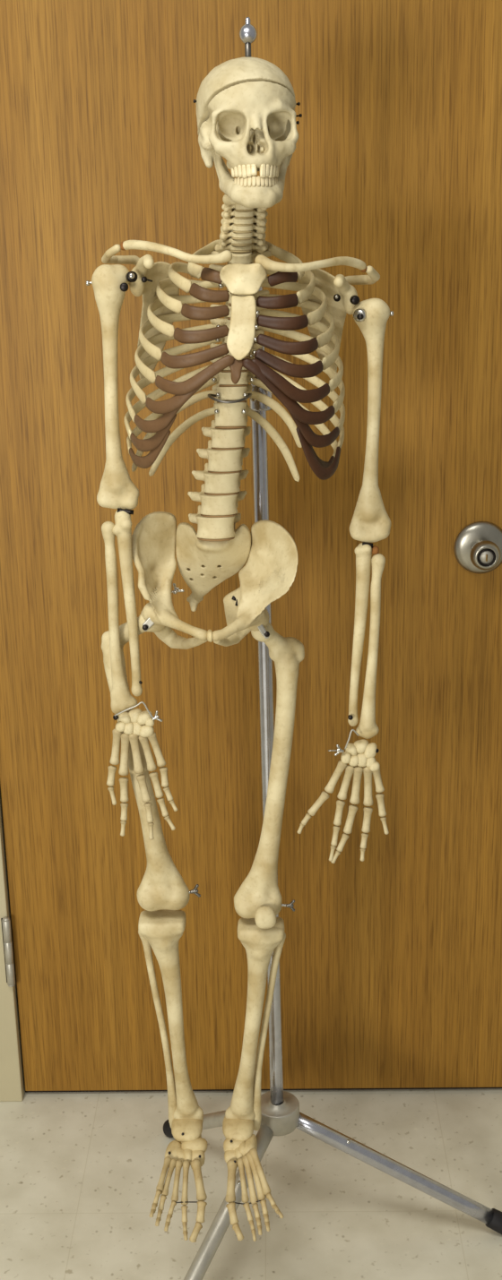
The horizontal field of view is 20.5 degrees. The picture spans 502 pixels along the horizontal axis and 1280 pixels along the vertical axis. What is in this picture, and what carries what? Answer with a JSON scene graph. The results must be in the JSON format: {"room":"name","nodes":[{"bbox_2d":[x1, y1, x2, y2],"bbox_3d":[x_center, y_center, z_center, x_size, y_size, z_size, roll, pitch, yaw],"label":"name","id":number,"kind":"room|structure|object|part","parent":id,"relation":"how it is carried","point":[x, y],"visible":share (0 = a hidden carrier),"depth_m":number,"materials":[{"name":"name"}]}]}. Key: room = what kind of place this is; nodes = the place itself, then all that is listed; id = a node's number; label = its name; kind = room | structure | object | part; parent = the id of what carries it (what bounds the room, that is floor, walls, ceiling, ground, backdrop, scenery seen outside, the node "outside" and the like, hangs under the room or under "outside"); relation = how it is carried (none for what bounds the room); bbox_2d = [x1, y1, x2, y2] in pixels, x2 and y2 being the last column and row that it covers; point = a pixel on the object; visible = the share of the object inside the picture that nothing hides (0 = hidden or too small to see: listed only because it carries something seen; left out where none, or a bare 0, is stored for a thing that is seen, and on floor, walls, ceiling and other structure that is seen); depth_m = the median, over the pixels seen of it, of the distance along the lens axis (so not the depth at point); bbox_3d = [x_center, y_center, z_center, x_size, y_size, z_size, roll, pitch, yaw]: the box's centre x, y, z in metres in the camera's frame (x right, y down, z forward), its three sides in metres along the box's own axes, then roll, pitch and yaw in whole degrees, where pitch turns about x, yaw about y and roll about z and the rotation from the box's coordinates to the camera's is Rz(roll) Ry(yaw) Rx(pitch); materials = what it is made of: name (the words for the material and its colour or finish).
{"room":"science classroom","nodes":[
{"label":"science classroom","id":0,"kind":"room"},
{"bbox_2d":[0,1088,501,1279],"bbox_3d":[0.001,1.500,0.536,6.000,0.050,4.800,-1,18,1],"label":"floor","id":1,"kind":"structure","parent":0,"point":[80,1172],"depth_m":2.28,"materials":[{"name":"tile"}]},
{"bbox_2d":[25,1087,501,1092],"bbox_3d":[0.029,0.812,2.553,0.884,0.010,0.038,-1,18,1],"label":"trim","id":2,"kind":"structure","parent":1,"relation":"on","point":[404,1087],"depth_m":2.54,"materials":[{"name":"brown wood"}]},
{"bbox_2d":[163,286,501,1279],"bbox_3d":[0.109,0.248,1.921,0.585,1.474,0.597,-1,18,1],"label":"stand","id":3,"kind":"object","parent":1,"relation":"on","point":[281,1115],"visible":0.7,"depth_m":2.07,"materials":[{"name":"silver metal"}]},
{"bbox_3d":[-0.048,0.780,2.263,0.023,0.209,0.278,-14,22,-34],"label":"leg","id":4,"kind":"part","parent":3,"relation":"part of","materials":[{"name":"metal"}]},
{"bbox_3d":[-0.058,0.869,1.996,0.024,0.213,0.340,10,21,31],"label":"leg","id":5,"kind":"part","parent":3,"relation":"part of","materials":[{"name":"metal"}]},
{"bbox_2d":[85,17,393,1242],"bbox_3d":[-0.008,0.047,1.760,0.376,1.543,0.262,-1,18,1],"label":"skeleton","id":6,"kind":"object","parent":3,"relation":"hanging from","point":[245,114],"visible":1,"depth_m":1.72,"materials":[{"name":"plastic"}]},
{"bbox_3d":[-0.125,-0.023,1.738,0.022,0.025,0.003,-1,18,1],"label":"hip plate","id":7,"kind":"part","parent":6,"relation":"part of","materials":[{"name":"metal"}]},
{"bbox_3d":[-0.003,-0.660,1.564,0.007,0.042,0.007,-1,18,1],"label":"crown rod","id":8,"kind":"part","parent":6,"relation":"part of","materials":[{"name":"grey metal"}]},
{"bbox_3d":[0.013,-0.015,1.734,0.019,0.029,0.003,-1,18,1],"label":"hip plate","id":9,"kind":"part","parent":6,"relation":"part of","materials":[{"name":"metal"}]},
{"bbox_3d":[0.219,0.815,2.142,0.323,0.212,0.024,-1,18,0],"label":"leg","id":10,"kind":"part","parent":3,"relation":"part of","materials":[{"name":"silver metal"}]},
{"bbox_3d":[0.003,-0.476,2.165,6.000,2.700,0.120,-1,18,1],"label":"wall","id":11,"kind":"structure","parent":0,"visible":0},
{"bbox_2d":[0,785,25,1101],"bbox_3d":[0.009,-0.196,2.243,0.988,2.120,0.126,-1,18,1],"label":"trim","id":12,"kind":"structure","parent":11,"relation":"attached to","point":[12,1073],"depth_m":2.47,"materials":[{"name":"beige paint"}]},
{"bbox_2d":[0,0,501,1091],"bbox_3d":[0.002,-0.154,2.195,0.892,2.049,0.111,-1,18,1],"label":"door","id":13,"kind":"structure","parent":11,"relation":"in","point":[390,960],"depth_m":2.22,"materials":[{"name":"brown wood"}]},
{"bbox_3d":[0.364,-0.135,2.167,0.047,0.047,0.054,-1,18,1],"label":"knob","id":14,"kind":"part","parent":13,"relation":"part of","materials":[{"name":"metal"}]}
]}

